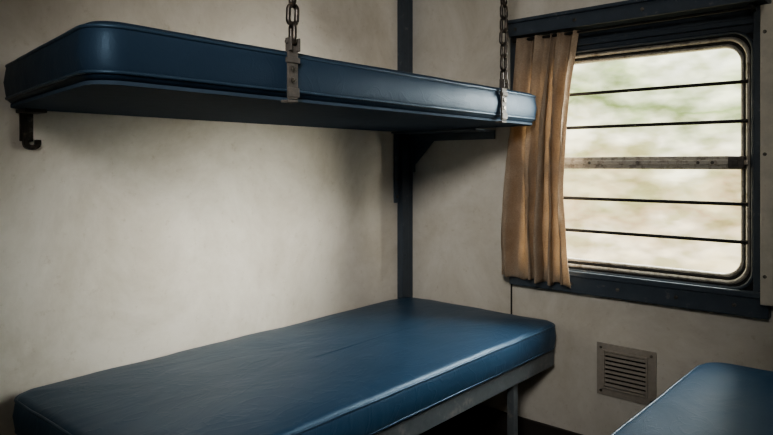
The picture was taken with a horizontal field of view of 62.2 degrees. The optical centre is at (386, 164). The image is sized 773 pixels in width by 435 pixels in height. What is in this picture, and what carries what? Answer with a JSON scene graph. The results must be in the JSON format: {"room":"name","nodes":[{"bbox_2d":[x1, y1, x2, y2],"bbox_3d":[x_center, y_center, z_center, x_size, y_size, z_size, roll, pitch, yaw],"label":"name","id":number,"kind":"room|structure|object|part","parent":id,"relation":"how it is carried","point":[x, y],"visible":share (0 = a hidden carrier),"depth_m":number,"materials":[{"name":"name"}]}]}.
{"room":"train carriage","nodes":[
{"label":"train carriage","id":0,"kind":"room"},
{"bbox_2d":[0,0,396,434],"bbox_3d":[-0.970,-0.160,1.521,0.060,2.300,3.340,0,0,41],"label":"wall","id":1,"kind":"structure","parent":0,"point":[125,240],"depth_m":1.89,"materials":[{"name":"beige paint"}]},
{"bbox_2d":[16,108,46,149],"bbox_3d":[-0.861,-0.086,1.556,0.061,0.098,0.052,0,0,41],"label":"bracket","id":2,"kind":"object","parent":1,"relation":"attached to","point":[25,115],"visible":1,"depth_m":1.56,"materials":[{"name":"metal"}]},
{"bbox_2d":[397,0,412,298],"bbox_3d":[0.082,-0.160,2.660,0.031,2.300,0.080,0,0,41],"label":"trim","id":3,"kind":"structure","parent":1,"relation":"attached to","point":[404,7],"depth_m":2.64,"materials":[{"name":"blue paint"}]},
{"bbox_2d":[419,416,506,434],"bbox_3d":[-0.201,1.015,0.851,2.100,0.050,3.340,0,0,41],"label":"floor","id":4,"kind":"structure","parent":0,"point":[456,425],"depth_m":2.40,"materials":[{"name":"plastic"}]},
{"bbox_2d":[12,297,555,434],"bbox_3d":[-0.151,0.758,1.879,0.695,0.463,1.524,0,0,41],"label":"lower berth","id":5,"kind":"object","parent":4,"relation":"on","point":[406,365],"visible":1,"depth_m":1.65,"materials":[{"name":"leather"}]},
{"bbox_3d":[-0.151,0.665,1.879,0.661,0.054,1.491,0,0,41],"label":"berth frame","id":6,"kind":"part","parent":5,"relation":"part of","materials":[{"name":"metal"}]},
{"bbox_3d":[0.402,0.840,2.044,0.036,0.300,0.056,0,0,41],"label":"leg","id":7,"kind":"part","parent":5,"relation":"part of","materials":[{"name":"metal"}]},
{"bbox_2d":[611,362,772,434],"bbox_3d":[0.662,0.752,0.939,0.775,0.476,1.533,0,0,41],"label":"lower berth","id":8,"kind":"object","parent":4,"relation":"on","point":[713,398],"visible":1,"depth_m":1.38,"materials":[{"name":"leather"}]},
{"bbox_2d":[413,0,772,434],"bbox_3d":[0.867,-0.160,2.076,1.980,2.300,0.070,0,0,41],"label":"wall","id":9,"kind":"structure","parent":0,"point":[458,185],"depth_m":2.41,"materials":[{"name":"beige paint"}]},
{"bbox_2d":[391,128,495,202],"bbox_3d":[0.209,0.011,2.509,0.420,0.288,0.138,0,0,41],"label":"support bracket","id":10,"kind":"object","parent":9,"relation":"attached to","point":[420,141],"visible":1,"depth_m":2.62,"materials":[{"name":"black metal"}]},
{"bbox_2d":[511,284,511,313],"bbox_3d":[0.464,0.679,2.379,0.005,0.490,0.003,0,0,41],"label":"trim","id":11,"kind":"structure","parent":9,"relation":"attached to","point":[511,284],"depth_m":2.38,"materials":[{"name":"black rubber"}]},
{"bbox_2d":[456,404,581,434],"bbox_3d":[0.840,0.957,2.046,1.980,0.066,0.012,0,0,41],"label":"baseboard","id":12,"kind":"structure","parent":9,"relation":"attached to","point":[481,414],"depth_m":2.39,"materials":[{"name":"plastic"}]},
{"bbox_2d":[597,342,656,404],"bbox_3d":[0.781,0.682,2.095,0.193,0.172,0.015,0,0,41],"label":"air vent","id":13,"kind":"object","parent":9,"relation":"in","point":[626,373],"visible":0.97,"depth_m":2.09,"materials":[{"name":"beige metal"}]},
{"bbox_2d":[508,0,770,319],"bbox_3d":[0.762,-0.038,2.069,0.832,0.947,0.138,0,0,41],"label":"window","id":14,"kind":"structure","parent":9,"relation":"in","point":[737,292],"depth_m":1.97,"materials":[{"name":"blue paint"}]},
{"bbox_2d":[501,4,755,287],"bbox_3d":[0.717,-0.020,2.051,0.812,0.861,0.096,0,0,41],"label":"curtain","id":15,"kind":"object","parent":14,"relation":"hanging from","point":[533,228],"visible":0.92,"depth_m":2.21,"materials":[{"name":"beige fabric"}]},
{"bbox_3d":[0.751,-0.444,2.055,0.766,0.013,0.044,0,0,41],"label":"rod","id":16,"kind":"part","parent":15,"relation":"part of","materials":[{"name":"metal"}]},
{"bbox_3d":[0.792,-0.007,2.087,0.694,0.040,0.047,0,0,41],"label":"rail","id":17,"kind":"part","parent":14,"relation":"part of","materials":[{"name":"metal"}]},
{"bbox_3d":[0.795,-0.013,2.098,0.708,0.730,0.041,0,0,41],"label":"sash","id":18,"kind":"part","parent":14,"relation":"part of","materials":[{"name":"metal"}]},
{"bbox_2d":[760,3,772,305],"bbox_3d":[1.133,-0.028,1.750,0.188,0.836,0.072,0,0,41],"label":"panel","id":19,"kind":"object","parent":9,"relation":"attached to","point":[766,10],"visible":1,"depth_m":1.77,"materials":[{"name":"beige metal"}]},
{"bbox_3d":[-0.201,-1.335,0.851,2.100,0.050,3.340,0,0,41],"label":"ceiling","id":20,"kind":"structure","parent":0,"visible":0},
{"bbox_2d":[281,0,299,102],"bbox_3d":[-0.195,-0.720,1.329,0.042,1.180,0.040,0,0,41],"label":"suspension chain","id":21,"kind":"object","parent":20,"relation":"hanging from","point":[292,44],"visible":1,"depth_m":1.32,"materials":[{"name":"metal"}]},
{"bbox_2d":[3,21,536,131],"bbox_3d":[-0.219,-0.191,1.820,0.669,0.115,1.531,0,0,41],"label":"upper berth","id":22,"kind":"object","parent":21,"relation":"hanging from","point":[94,67],"visible":0.99,"depth_m":1.37,"materials":[{"name":"blue leather"}]},
{"bbox_2d":[495,0,508,122],"bbox_3d":[0.359,-0.720,1.966,0.042,1.180,0.040,0,0,41],"label":"suspension chain","id":23,"kind":"object","parent":20,"relation":"hanging from","point":[503,83],"visible":1,"depth_m":1.96,"materials":[{"name":"metal"}]}
]}

